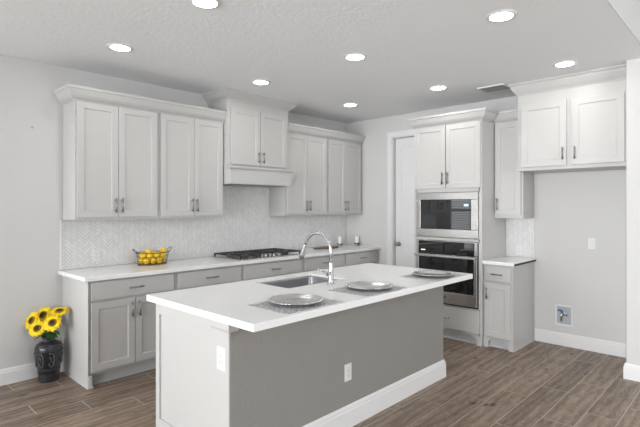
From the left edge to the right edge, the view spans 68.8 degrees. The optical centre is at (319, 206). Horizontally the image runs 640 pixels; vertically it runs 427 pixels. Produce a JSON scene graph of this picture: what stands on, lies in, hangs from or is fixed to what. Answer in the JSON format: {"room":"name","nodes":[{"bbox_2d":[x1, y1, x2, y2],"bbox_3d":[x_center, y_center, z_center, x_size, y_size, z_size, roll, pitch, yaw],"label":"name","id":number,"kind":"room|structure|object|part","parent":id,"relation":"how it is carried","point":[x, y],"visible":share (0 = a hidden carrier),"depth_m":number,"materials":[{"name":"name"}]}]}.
{"room":"kitchen","nodes":[
{"label":"kitchen","id":0,"kind":"room"},
{"bbox_2d":[0,55,346,368],"bbox_3d":[-3.167,-0.863,3.450,0.150,4.700,10.597,0,0,44],"label":"wall","id":1,"kind":"structure","parent":0,"point":[31,159],"depth_m":4.04,"materials":[{"name":"grey paint"}]},
{"bbox_2d":[0,357,62,385],"bbox_3d":[-4.473,1.419,1.959,0.015,0.135,6.236,0,0,44],"label":"baseboard","id":2,"kind":"structure","parent":1,"relation":"attached to","point":[10,375],"depth_m":3.97,"materials":[{"name":"white wood"}]},
{"bbox_2d":[63,100,157,219],"bbox_3d":[-1.934,-0.407,4.379,0.351,1.052,0.761,0,0,44],"label":"upper cabinet","id":3,"kind":"object","parent":1,"relation":"attached to","point":[110,153],"visible":0.97,"depth_m":4.22,"materials":[{"name":"grey paint"}]},
{"bbox_3d":[-1.971,-0.409,4.151,0.016,1.008,0.355,0,0,44],"label":"door","id":4,"kind":"part","parent":3,"relation":"part of","materials":[{"name":"grey paint"}]},
{"bbox_3d":[-1.849,-0.011,4.241,0.036,0.135,0.014,0,0,44],"label":"pull handle","id":5,"kind":"part","parent":3,"relation":"part of","materials":[{"name":"silver metal"}]},
{"bbox_3d":[-1.716,-0.409,4.419,0.016,1.008,0.376,0,0,44],"label":"door","id":6,"kind":"part","parent":3,"relation":"part of","materials":[{"name":"grey paint"}]},
{"bbox_2d":[54,83,226,122],"bbox_3d":[-1.692,-0.975,4.621,0.370,0.113,1.599,0,0,44],"label":"crown molding","id":7,"kind":"structure","parent":1,"relation":"attached to","point":[67,93],"depth_m":4.35,"materials":[{"name":"grey paint"}]},
{"bbox_2d":[158,113,222,218],"bbox_3d":[-1.409,-0.407,4.931,0.351,1.052,0.761,0,0,44],"label":"upper cabinet","id":8,"kind":"object","parent":1,"relation":"attached to","point":[190,150],"visible":0.94,"depth_m":4.81,"materials":[{"name":"grey paint"}]},
{"bbox_3d":[-1.436,-0.409,4.713,0.016,1.008,0.367,0,0,44],"label":"door","id":9,"kind":"part","parent":8,"relation":"part of","materials":[{"name":"grey paint"}]},
{"bbox_3d":[-1.186,-0.409,4.976,0.016,1.008,0.351,0,0,44],"label":"door","id":10,"kind":"part","parent":8,"relation":"part of","materials":[{"name":"grey paint"}]},
{"bbox_2d":[60,186,346,269],"bbox_3d":[-0.967,0.163,5.646,0.009,0.819,3.979,0,0,44],"label":"tile backsplash","id":11,"kind":"structure","parent":1,"relation":"attached to","point":[246,223],"depth_m":5.29,"materials":[{"name":"grey tile"}]},
{"bbox_3d":[-2.334,0.346,4.210,0.009,0.452,0.014,0,0,44],"label":"edge trim","id":12,"kind":"part","parent":11,"relation":"part of","materials":[{"name":"white"}]},
{"bbox_2d":[92,249,99,261],"bbox_3d":[-2.121,0.465,4.424,0.010,0.115,0.070,0,0,44],"label":"wall outlet","id":13,"kind":"object","parent":11,"relation":"attached to","point":[95,253],"visible":1,"depth_m":4.42,"materials":[{"name":"white plastic"}]},
{"bbox_2d":[181,241,186,251],"bbox_3d":[-1.480,0.432,5.098,0.010,0.115,0.070,0,0,44],"label":"wall outlet","id":14,"kind":"object","parent":11,"relation":"attached to","point":[183,243],"visible":1,"depth_m":5.09,"materials":[{"name":"white plastic"}]},
{"bbox_2d":[202,88,297,186],"bbox_3d":[-0.800,-0.750,5.502,0.446,1.021,1.080,0,0,44],"label":"upper cabinet","id":15,"kind":"object","parent":1,"relation":"attached to","point":[255,127],"visible":0.95,"depth_m":5.32,"materials":[{"name":"grey paint"}]},
{"bbox_3d":[-0.834,-0.778,5.251,0.016,0.626,0.404,0,0,44],"label":"door","id":16,"kind":"part","parent":15,"relation":"part of","materials":[{"name":"grey paint"}]},
{"bbox_3d":[-0.800,-1.213,5.502,0.446,0.096,1.080,0,0,44],"label":"crown","id":17,"kind":"part","parent":15,"relation":"part of","materials":[{"name":"grey paint"}]},
{"bbox_3d":[-0.550,-0.778,5.549,0.016,0.626,0.404,0,0,44],"label":"door","id":18,"kind":"part","parent":15,"relation":"part of","materials":[{"name":"grey paint"}]},
{"bbox_2d":[269,133,326,215],"bbox_3d":[-0.258,-0.407,6.140,0.351,1.052,0.764,0,0,44],"label":"upper cabinet","id":19,"kind":"object","parent":1,"relation":"attached to","point":[307,155],"visible":0.91,"depth_m":6.00,"materials":[{"name":"grey paint"}]},
{"bbox_3d":[-0.289,-0.409,5.918,0.016,1.008,0.356,0,0,44],"label":"door","id":20,"kind":"part","parent":19,"relation":"part of","materials":[{"name":"grey paint"}]},
{"bbox_3d":[-0.038,-0.409,6.182,0.016,1.008,0.364,0,0,44],"label":"door","id":21,"kind":"part","parent":19,"relation":"part of","materials":[{"name":"grey paint"}]},
{"bbox_2d":[288,122,365,143],"bbox_3d":[0.117,-0.975,6.309,0.076,0.113,1.525,0,0,44],"label":"crown molding","id":22,"kind":"structure","parent":19,"relation":"attached to","point":[293,128],"depth_m":6.24,"materials":[{"name":"grey paint"}]},
{"bbox_2d":[327,139,361,214],"bbox_3d":[0.268,-0.407,6.693,0.351,1.052,0.760,0,0,44],"label":"upper cabinet","id":23,"kind":"object","parent":1,"relation":"attached to","point":[344,159],"visible":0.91,"depth_m":6.57,"materials":[{"name":"grey paint"}]},
{"bbox_3d":[0.236,-0.409,6.469,0.016,1.008,0.354,0,0,44],"label":"door","id":24,"kind":"part","parent":23,"relation":"part of","materials":[{"name":"grey paint"}]},
{"bbox_3d":[0.481,-0.409,6.727,0.016,1.008,0.350,0,0,44],"label":"door","id":25,"kind":"part","parent":23,"relation":"part of","materials":[{"name":"grey paint"}]},
{"bbox_2d":[0,0,639,122],"bbox_3d":[-0.143,-2.237,0.572,8.600,1.952,10.597,0,0,44],"label":"ceiling","id":26,"kind":"structure","parent":0,"point":[411,47],"depth_m":3.64,"materials":[{"name":"white paint"}]},
{"bbox_2d":[106,43,133,51],"bbox_3d":[-1.583,-1.257,3.701,0.198,0.010,0.198,0,0,44],"label":"recessed light","id":27,"kind":"object","parent":26,"relation":"in","point":[120,47],"visible":1,"depth_m":3.69,"materials":[{"name":"white plastic"}]},
{"bbox_2d":[110,45,129,50],"bbox_3d":[-1.583,-1.259,3.701,0.144,0.005,0.144,0,0,21],"label":"diffuser","id":28,"kind":"object","parent":27,"relation":"attached to","point":[113,47],"depth_m":3.69,"materials":[{"name":"white plastic"}]},
{"bbox_2d":[188,0,220,8],"bbox_3d":[-0.708,-1.257,2.879,0.198,0.010,0.198,0,0,44],"label":"recessed light","id":29,"kind":"object","parent":26,"relation":"in","point":[204,4],"visible":1,"depth_m":2.89,"materials":[{"name":"white plastic"}]},
{"bbox_2d":[193,0,216,7],"bbox_3d":[-0.708,-1.259,2.879,0.144,0.005,0.144,0,0,21],"label":"diffuser","id":30,"kind":"object","parent":29,"relation":"attached to","point":[197,3],"depth_m":2.89,"materials":[{"name":"white plastic"}]},
{"bbox_2d":[251,79,270,84],"bbox_3d":[-0.598,-1.257,4.735,0.198,0.010,0.198,0,0,44],"label":"recessed light","id":31,"kind":"object","parent":26,"relation":"in","point":[257,81],"visible":1,"depth_m":4.72,"materials":[{"name":"white plastic"}]},
{"bbox_2d":[254,81,267,83],"bbox_3d":[-0.598,-1.259,4.735,0.144,0.005,0.144,0,0,21],"label":"diffuser","id":32,"kind":"object","parent":31,"relation":"attached to","point":[255,82],"depth_m":4.73,"materials":[{"name":"white plastic"}]},
{"bbox_2d":[342,103,357,106],"bbox_3d":[0.373,-1.257,5.785,0.198,0.010,0.198,0,0,44],"label":"recessed light","id":33,"kind":"object","parent":26,"relation":"in","point":[344,104],"visible":1,"depth_m":5.76,"materials":[{"name":"white plastic"}]},
{"bbox_2d":[343,53,366,60],"bbox_3d":[0.296,-1.257,3.934,0.198,0.010,0.198,0,0,44],"label":"recessed light","id":34,"kind":"object","parent":26,"relation":"in","point":[351,56],"visible":1,"depth_m":3.91,"materials":[{"name":"white plastic"}]},
{"bbox_2d":[347,55,363,59],"bbox_3d":[0.296,-1.259,3.934,0.144,0.005,0.144,0,0,12],"label":"diffuser","id":35,"kind":"object","parent":34,"relation":"attached to","point":[349,57],"depth_m":3.94,"materials":[{"name":"white plastic"}]},
{"bbox_2d":[429,85,447,89],"bbox_3d":[1.255,-1.257,4.956,0.198,0.010,0.198,0,0,44],"label":"recessed light","id":36,"kind":"object","parent":26,"relation":"in","point":[436,87],"visible":1,"depth_m":4.93,"materials":[{"name":"white plastic"}]},
{"bbox_2d":[431,87,444,89],"bbox_3d":[1.255,-1.259,4.956,0.144,0.005,0.144,0,0,12],"label":"diffuser","id":37,"kind":"object","parent":36,"relation":"attached to","point":[432,88],"depth_m":4.98,"materials":[{"name":"white plastic"}]},
{"bbox_2d":[477,83,509,92],"bbox_3d":[1.854,-1.256,4.962,0.290,0.012,0.230,0,0,44],"label":"ceiling vent","id":38,"kind":"object","parent":26,"relation":"in","point":[502,86],"visible":0.88,"depth_m":4.95,"materials":[{"name":"silver metal"}]},
{"bbox_2d":[486,9,517,21],"bbox_3d":[1.200,-1.257,3.092,0.198,0.010,0.198,0,0,44],"label":"recessed light","id":39,"kind":"object","parent":26,"relation":"in","point":[500,15],"visible":1,"depth_m":3.07,"materials":[{"name":"white plastic"}]},
{"bbox_2d":[490,12,512,20],"bbox_3d":[1.200,-1.259,3.092,0.144,0.005,0.144,0,0,-24],"label":"diffuser","id":40,"kind":"object","parent":39,"relation":"attached to","point":[496,16],"depth_m":3.09,"materials":[{"name":"white plastic"}]},
{"bbox_2d":[553,60,577,66],"bbox_3d":[2.163,-1.257,4.126,0.198,0.010,0.198,0,0,44],"label":"recessed light","id":41,"kind":"object","parent":26,"relation":"in","point":[566,63],"visible":1,"depth_m":4.11,"materials":[{"name":"white plastic"}]},
{"bbox_2d":[556,62,573,66],"bbox_3d":[2.163,-1.259,4.126,0.144,0.005,0.144,0,0,-15],"label":"diffuser","id":42,"kind":"object","parent":41,"relation":"attached to","point":[558,64],"depth_m":4.13,"materials":[{"name":"white plastic"}]},
{"bbox_2d":[0,337,639,426],"bbox_3d":[0.098,1.537,0.825,8.600,0.100,11.297,0,0,44],"label":"floor","id":43,"kind":"structure","parent":0,"point":[539,384],"depth_m":3.64,"materials":[{"name":"brown wood"}]},
{"bbox_2d":[34,336,63,382],"bbox_3d":[-2.325,1.299,4.006,0.223,0.376,0.223,0,0,44],"label":"vase","id":44,"kind":"object","parent":43,"relation":"on","point":[48,353],"visible":0.96,"depth_m":3.94,"materials":[{"name":"ceramic"}]},
{"bbox_2d":[25,311,52,337],"bbox_3d":[-2.396,1.026,3.979,0.270,0.250,0.086,0,0,8],"label":"sunflower","id":45,"kind":"object","parent":44,"relation":"in","point":[33,316],"visible":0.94,"depth_m":3.98,"materials":[{"name":"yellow plant"}]},
{"bbox_2d":[28,319,53,339],"bbox_3d":[-2.354,1.053,3.947,0.187,0.196,0.117,0,0,-34],"label":"sunflower","id":46,"kind":"object","parent":44,"relation":"in","point":[37,328],"visible":1,"depth_m":3.92,"materials":[{"name":"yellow plant"}]},
{"bbox_2d":[38,306,53,337],"bbox_3d":[-2.375,1.015,4.032,0.237,0.272,0.129,0,0,44],"label":"sunflower","id":47,"kind":"object","parent":44,"relation":"in","point":[44,312],"visible":0.71,"depth_m":4.06,"materials":[{"name":"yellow plant"}]},
{"bbox_2d":[36,315,61,338],"bbox_3d":[-2.285,1.034,3.953,0.206,0.234,0.108,0,0,25],"label":"sunflower","id":48,"kind":"object","parent":44,"relation":"in","point":[52,323],"visible":1,"depth_m":3.93,"materials":[{"name":"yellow plant"}]},
{"bbox_2d":[44,307,69,334],"bbox_3d":[-2.268,1.010,4.014,0.228,0.281,0.148,0,0,16],"label":"sunflower","id":49,"kind":"object","parent":44,"relation":"in","point":[59,311],"visible":0.94,"depth_m":4.00,"materials":[{"name":"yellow plant"}]},
{"bbox_2d":[62,272,174,389],"bbox_3d":[-1.825,1.048,4.280,0.646,0.878,0.790,0,0,44],"label":"base cabinet","id":50,"kind":"object","parent":43,"relation":"on","point":[109,326],"visible":0.76,"depth_m":4.01,"materials":[{"name":"grey paint"}]},
{"bbox_3d":[-2.107,1.048,4.015,0.603,0.878,0.003,0,0,44],"label":"panel","id":51,"kind":"part","parent":50,"relation":"part of","materials":[{"name":"grey paint"}]},
{"bbox_3d":[-2.086,1.477,4.014,0.603,0.020,0.045,0,0,44],"label":"shoe moulding","id":52,"kind":"part","parent":50,"relation":"part of","materials":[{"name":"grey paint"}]},
{"bbox_3d":[-1.748,1.077,3.958,0.016,0.565,0.365,0,0,44],"label":"door","id":53,"kind":"part","parent":50,"relation":"part of","materials":[{"name":"grey paint"}]},
{"bbox_3d":[-1.621,0.700,4.093,0.019,0.150,0.736,0,0,44],"label":"drawer","id":54,"kind":"part","parent":50,"relation":"part of","materials":[{"name":"grey paint"}]},
{"bbox_3d":[-1.623,0.887,4.050,0.036,0.135,0.014,0,0,44],"label":"pull handle","id":55,"kind":"part","parent":50,"relation":"part of","materials":[{"name":"silver metal"}]},
{"bbox_3d":[-1.492,1.077,4.226,0.016,0.565,0.365,0,0,44],"label":"door","id":56,"kind":"part","parent":50,"relation":"part of","materials":[{"name":"grey paint"}]},
{"bbox_2d":[58,244,380,281],"bbox_3d":[-0.741,0.591,5.420,0.647,0.035,3.996,0,0,44],"label":"countertop","id":57,"kind":"structure","parent":50,"relation":"on","point":[90,274],"depth_m":4.54,"materials":[{"name":"white stone"}]},
{"bbox_2d":[132,246,171,265],"bbox_3d":[-1.664,0.491,4.645,0.231,0.165,0.409,0,0,44],"label":"wire basket","id":58,"kind":"object","parent":57,"relation":"on","point":[136,253],"visible":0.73,"depth_m":4.56,"materials":[{"name":"brown metal"}]},
{"bbox_2d":[213,248,300,260],"bbox_3d":[-0.715,0.548,5.447,0.524,0.050,0.910,0,0,44],"label":"gas cooktop","id":59,"kind":"object","parent":57,"relation":"in","point":[269,252],"visible":0.98,"depth_m":5.34,"materials":[{"name":"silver metal"}]},
{"bbox_2d":[213,253,299,260],"bbox_3d":[-0.715,0.569,5.447,0.524,0.008,0.910,0,0,44],"label":"tray","id":60,"kind":"object","parent":59,"relation":"on","point":[264,255],"depth_m":5.25,"materials":[{"name":"metal"}]},
{"bbox_2d":[313,246,338,248],"bbox_3d":[0.086,0.559,6.389,0.449,0.028,0.153,0,0,-41],"label":"serving tray","id":61,"kind":"object","parent":57,"relation":"on","point":[321,247],"visible":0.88,"depth_m":6.36,"materials":[{"name":"brown wood"}]},
{"bbox_2d":[175,265,240,289],"bbox_3d":[-1.283,1.048,4.842,0.636,0.878,0.769,0,0,44],"label":"drawer","id":62,"kind":"object","parent":43,"relation":"on","point":[228,274],"visible":0.25,"depth_m":4.61,"materials":[{"name":"grey paint"}]},
{"bbox_2d":[241,258,301,280],"bbox_3d":[-0.708,1.048,5.447,0.636,0.878,0.899,0,0,44],"label":"base cabinet","id":63,"kind":"object","parent":43,"relation":"on","point":[291,266],"visible":0.21,"depth_m":5.20,"materials":[{"name":"grey paint"}]},
{"bbox_2d":[156,277,445,426],"bbox_3d":[0.008,1.050,3.549,0.846,0.873,2.282,0,0,44],"label":"kitchen island","id":64,"kind":"object","parent":43,"relation":"on","point":[292,374],"visible":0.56,"depth_m":2.92,"materials":[{"name":"grey paint"}]},
{"bbox_3d":[-0.534,1.050,2.509,0.153,0.873,0.004,0,0,44],"label":"post","id":65,"kind":"part","parent":64,"relation":"part of","materials":[{"name":"grey paint"}]},
{"bbox_2d":[217,346,224,371],"bbox_3d":[-0.530,0.815,2.502,0.078,0.125,0.010,0,0,44],"label":"wall outlet","id":66,"kind":"object","parent":64,"relation":"attached to","point":[220,351],"visible":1,"depth_m":2.50,"materials":[{"name":"white plastic"}]},
{"bbox_2d":[219,352,221,365],"bbox_3d":[-0.532,0.815,2.500,0.034,0.066,0.003,0,0,44],"label":"receptacle","id":67,"kind":"object","parent":66,"relation":"attached to","point":[220,353],"depth_m":2.50,"materials":[{"name":"white plastic"}]},
{"bbox_2d":[146,263,472,331],"bbox_3d":[0.086,0.593,3.511,1.114,0.040,2.357,0,0,44],"label":"island countertop","id":68,"kind":"structure","parent":64,"relation":"on","point":[226,303],"depth_m":3.04,"materials":[{"name":"white stone"}]},
{"bbox_2d":[249,298,342,313],"bbox_3d":[-0.141,0.572,2.761,0.340,0.002,0.456,0,0,44],"label":"placemat","id":69,"kind":"object","parent":68,"relation":"on","point":[267,305],"visible":0.69,"depth_m":2.67,"materials":[{"name":"grey fabric"}]},
{"bbox_2d":[267,293,323,305],"bbox_3d":[-0.145,0.558,2.782,0.336,0.025,0.336,0,0,44],"label":"charger plate","id":70,"kind":"object","parent":69,"relation":"on","point":[293,299],"visible":1,"depth_m":2.82,"materials":[{"name":"silver metal"}]},
{"bbox_2d":[261,276,336,287],"bbox_3d":[-0.150,0.688,3.632,0.408,0.192,0.628,0,0,44],"label":"sink","id":71,"kind":"object","parent":68,"relation":"in","point":[307,280],"visible":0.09,"depth_m":3.88,"materials":[{"name":"grey metal"}]},
{"bbox_2d":[299,231,334,284],"bbox_3d":[-0.062,0.381,3.529,0.359,0.384,0.148,0,0,44],"label":"faucet","id":72,"kind":"object","parent":68,"relation":"on","point":[330,273],"visible":1,"depth_m":3.46,"materials":[{"name":"silver metal"}]},
{"bbox_3d":[-0.017,0.301,3.550,0.293,0.224,0.025,0,0,44],"label":"spout","id":73,"kind":"part","parent":72,"relation":"part of","materials":[{"name":"silver metal"}]},
{"bbox_3d":[0.037,0.479,3.417,0.123,0.065,0.036,0,0,-42],"label":"lever","id":74,"kind":"part","parent":72,"relation":"part of","materials":[{"name":"silver metal"}]},
{"bbox_2d":[330,286,407,296],"bbox_3d":[0.337,0.572,3.246,0.340,0.002,0.456,0,0,44],"label":"placemat","id":75,"kind":"object","parent":68,"relation":"on","point":[367,293],"visible":0.69,"depth_m":3.17,"materials":[{"name":"grey fabric"}]},
{"bbox_2d":[345,281,392,289],"bbox_3d":[0.343,0.558,3.273,0.336,0.025,0.336,0,0,44],"label":"charger plate","id":76,"kind":"object","parent":75,"relation":"on","point":[361,285],"visible":1,"depth_m":3.32,"materials":[{"name":"silver metal"}]},
{"bbox_2d":[400,274,462,280],"bbox_3d":[0.930,0.572,3.857,0.340,0.002,0.456,0,0,44],"label":"placemat","id":77,"kind":"object","parent":68,"relation":"on","point":[414,276],"visible":0.71,"depth_m":3.75,"materials":[{"name":"grey fabric"}]},
{"bbox_2d":[412,270,452,276],"bbox_3d":[0.928,0.558,3.859,0.336,0.025,0.336,0,0,44],"label":"charger plate","id":78,"kind":"object","parent":77,"relation":"on","point":[425,273],"visible":1,"depth_m":3.92,"materials":[{"name":"silver metal"}]},
{"bbox_2d":[344,363,351,381],"bbox_3d":[0.190,1.115,3.143,0.010,0.115,0.070,0,0,44],"label":"wall outlet","id":79,"kind":"object","parent":64,"relation":"attached to","point":[348,367],"visible":1,"depth_m":3.13,"materials":[{"name":"white plastic"}]},
{"bbox_3d":[0.257,1.411,3.323,0.175,0.152,2.266,0,0,44],"label":"baseboard","id":80,"kind":"part","parent":64,"relation":"part of","materials":[{"name":"white wood"}]},
{"bbox_2d":[302,253,343,276],"bbox_3d":[-0.135,1.048,6.048,0.636,0.878,0.759,0,0,44],"label":"base cabinet","id":81,"kind":"object","parent":43,"relation":"on","point":[321,262],"visible":0.19,"depth_m":5.79,"materials":[{"name":"grey paint"}]},
{"bbox_3d":[0.062,0.700,5.861,0.019,0.150,0.718,0,0,44],"label":"drawer","id":82,"kind":"part","parent":81,"relation":"part of","materials":[{"name":"grey paint"}]},
{"bbox_2d":[344,250,377,265],"bbox_3d":[0.384,1.048,6.593,0.636,0.878,0.745,0,0,44],"label":"base cabinet","id":83,"kind":"object","parent":43,"relation":"on","point":[354,258],"visible":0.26,"depth_m":6.36,"materials":[{"name":"grey paint"}]},
{"bbox_2d":[406,107,505,346],"bbox_3d":[1.611,0.228,5.446,0.980,2.518,0.713,0,0,44],"label":"tall cabinet","id":84,"kind":"object","parent":43,"relation":"on","point":[454,151],"visible":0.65,"depth_m":5.14,"materials":[{"name":"grey paint"}]},
{"bbox_3d":[1.260,-0.558,5.375,0.400,0.706,0.016,0,0,44],"label":"door","id":85,"kind":"part","parent":84,"relation":"part of","materials":[{"name":"grey paint"}]},
{"bbox_2d":[414,239,478,308],"bbox_3d":[1.578,0.741,5.411,0.744,0.710,0.635,0,0,44],"label":"wall oven","id":86,"kind":"object","parent":84,"relation":"in","point":[443,255],"visible":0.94,"depth_m":5.13,"materials":[{"name":"black glass"}]},
{"bbox_3d":[1.377,0.554,5.200,0.740,0.025,0.051,0,0,44],"label":"handle","id":87,"kind":"part","parent":86,"relation":"part of","materials":[{"name":"silver metal"}]},
{"bbox_3d":[1.407,0.757,5.229,0.671,0.390,0.028,0,0,44],"label":"door glass","id":88,"kind":"part","parent":86,"relation":"part of","materials":[{"name":"black glass"}]},
{"bbox_3d":[1.409,0.461,5.234,0.740,0.142,0.026,0,0,44],"label":"control panel","id":89,"kind":"part","parent":86,"relation":"part of","materials":[{"name":"black glass"}]},
{"bbox_2d":[416,192,478,238],"bbox_3d":[1.553,0.096,5.387,0.753,0.502,0.444,0,0,44],"label":"microwave","id":90,"kind":"object","parent":84,"relation":"in","point":[454,214],"visible":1,"depth_m":5.20,"materials":[{"name":"silver metal"}]},
{"bbox_3d":[1.365,0.089,5.278,0.513,0.330,0.019,0,0,44],"label":"door glass","id":91,"kind":"part","parent":90,"relation":"part of","materials":[{"name":"black glass"}]},
{"bbox_3d":[1.590,0.089,5.063,0.105,0.330,0.019,0,0,44],"label":"control panel","id":92,"kind":"part","parent":90,"relation":"part of","materials":[{"name":"black glass"}]},
{"bbox_3d":[1.611,-0.975,5.446,0.980,0.113,0.713,0,0,44],"label":"crown","id":93,"kind":"part","parent":84,"relation":"part of","materials":[{"name":"grey paint"}]},
{"bbox_3d":[1.446,1.477,5.273,0.718,0.020,0.008,0,0,44],"label":"shoe moulding","id":94,"kind":"part","parent":84,"relation":"part of","materials":[{"name":"grey paint"}]},
{"bbox_3d":[1.407,1.236,5.236,0.790,0.242,0.019,0,0,44],"label":"drawer","id":95,"kind":"part","parent":84,"relation":"part of","materials":[{"name":"grey paint"}]},
{"bbox_3d":[1.556,-0.558,5.093,0.400,0.706,0.016,0,0,44],"label":"door","id":96,"kind":"part","parent":84,"relation":"part of","materials":[{"name":"grey paint"}]},
{"bbox_2d":[484,262,534,351],"bbox_3d":[2.050,1.048,5.068,0.323,0.878,0.656,0,0,44],"label":"base cabinet","id":97,"kind":"object","parent":43,"relation":"on","point":[508,290],"visible":0.94,"depth_m":4.89,"materials":[{"name":"grey paint"}]},
{"bbox_3d":[1.853,0.707,4.866,0.269,0.154,0.019,0,0,44],"label":"drawer","id":98,"kind":"part","parent":97,"relation":"part of","materials":[{"name":"grey paint"}]},
{"bbox_3d":[1.851,1.087,4.867,0.266,0.560,0.016,0,0,44],"label":"door","id":99,"kind":"part","parent":97,"relation":"part of","materials":[{"name":"grey paint"}]},
{"bbox_3d":[1.887,1.477,4.907,0.219,0.020,0.008,0,0,44],"label":"shoe moulding","id":100,"kind":"part","parent":97,"relation":"part of","materials":[{"name":"grey paint"}]},
{"bbox_2d":[482,256,535,266],"bbox_3d":[2.060,0.591,5.074,0.333,0.035,0.635,0,0,44],"label":"countertop","id":101,"kind":"structure","parent":97,"relation":"on","point":[513,261],"depth_m":4.96,"materials":[{"name":"white stone"}]},
{"bbox_3d":[2.176,1.048,4.985,0.004,0.878,0.602,0,0,44],"label":"panel","id":102,"kind":"part","parent":97,"relation":"part of","materials":[{"name":"grey paint"}]},
{"bbox_3d":[2.176,1.477,4.974,0.010,0.020,0.586,0,0,44],"label":"shoe moulding","id":103,"kind":"part","parent":97,"relation":"part of","materials":[{"name":"grey paint"}]},
{"bbox_2d":[347,96,625,343],"bbox_3d":[1.775,-0.863,5.868,3.976,4.700,0.120,0,0,44],"label":"wall","id":104,"kind":"structure","parent":0,"point":[571,208],"depth_m":5.00,"materials":[{"name":"grey paint"}]},
{"bbox_2d":[387,129,414,267],"bbox_3d":[1.282,0.223,6.321,0.823,2.528,0.144,0,0,44],"label":"door","id":105,"kind":"structure","parent":104,"relation":"in","point":[400,144],"depth_m":6.48,"materials":[{"name":"white wood"}]},
{"bbox_3d":[1.337,0.265,6.314,0.724,2.424,0.038,0,0,44],"label":"panel","id":106,"kind":"part","parent":105,"relation":"part of","materials":[{"name":"white wood"}]},
{"bbox_2d":[493,109,533,218],"bbox_3d":[2.134,-0.452,5.166,0.310,1.159,0.399,0,0,44],"label":"upper cabinet","id":107,"kind":"object","parent":104,"relation":"attached to","point":[514,189],"visible":0.78,"depth_m":5.07,"materials":[{"name":"grey paint"}]},
{"bbox_3d":[2.022,-0.975,5.049,0.309,0.113,0.076,0,0,44],"label":"crown","id":108,"kind":"part","parent":107,"relation":"part of","materials":[{"name":"grey paint"}]},
{"bbox_3d":[2.037,-0.410,5.068,0.276,1.005,0.016,0,0,44],"label":"door","id":109,"kind":"part","parent":107,"relation":"part of","materials":[{"name":"grey paint"}]},
{"bbox_2d":[506,218,533,257],"bbox_3d":[2.269,0.346,5.308,0.310,0.452,0.009,0,0,44],"label":"tile backsplash","id":110,"kind":"structure","parent":104,"relation":"attached to","point":[519,231],"depth_m":5.30,"materials":[{"name":"grey tile"}]},
{"bbox_2d":[516,245,521,254],"bbox_3d":[2.262,0.497,5.306,0.070,0.115,0.010,0,0,44],"label":"wall outlet","id":111,"kind":"object","parent":110,"relation":"attached to","point":[518,247],"visible":1,"depth_m":5.30,"materials":[{"name":"white plastic"}]},
{"bbox_3d":[2.377,0.346,5.205,0.012,0.452,0.009,0,0,44],"label":"edge trim","id":112,"kind":"part","parent":110,"relation":"part of","materials":[{"name":"white"}]},
{"bbox_2d":[555,304,572,326],"bbox_3d":[2.596,1.163,4.981,0.176,0.224,0.033,0,0,44],"label":"water supply box","id":113,"kind":"object","parent":104,"relation":"attached to","point":[563,313],"visible":1,"depth_m":4.99,"materials":[{"name":"white plastic"}]},
{"bbox_2d":[508,63,625,173],"bbox_3d":[2.521,-0.813,4.679,1.052,0.896,0.570,0,0,44],"label":"upper cabinet","id":114,"kind":"object","parent":104,"relation":"attached to","point":[572,122],"visible":0.88,"depth_m":4.46,"materials":[{"name":"grey paint"}]},
{"bbox_3d":[2.223,-0.715,4.654,0.426,0.627,0.016,0,0,44],"label":"door","id":115,"kind":"part","parent":114,"relation":"part of","materials":[{"name":"grey paint"}]},
{"bbox_3d":[2.368,-1.201,4.519,1.051,0.120,0.127,0,0,44],"label":"crown","id":116,"kind":"part","parent":114,"relation":"part of","materials":[{"name":"grey paint"}]},
{"bbox_3d":[2.568,-0.715,4.325,0.428,0.627,0.016,0,0,44],"label":"door","id":117,"kind":"part","parent":114,"relation":"part of","materials":[{"name":"grey paint"}]},
{"bbox_2d":[534,328,639,381],"bbox_3d":[4.132,1.419,3.072,5.455,0.135,0.680,0,0,44],"label":"baseboard","id":118,"kind":"structure","parent":104,"relation":"attached to","point":[552,337],"depth_m":4.80,"materials":[{"name":"white wood"}]},
{"bbox_2d":[588,238,595,248],"bbox_3d":[2.795,0.382,4.807,0.070,0.115,0.010,0,0,44],"label":"light switch","id":119,"kind":"object","parent":104,"relation":"attached to","point":[591,241],"visible":1,"depth_m":4.80,"materials":[{"name":"white plastic"}]},
{"bbox_2d":[626,58,639,365],"bbox_3d":[4.570,-0.863,2.748,4.574,4.700,0.785,0,0,44],"label":"wall","id":120,"kind":"structure","parent":0,"point":[633,65],"depth_m":4.01,"materials":[{"name":"grey paint"}]}
]}

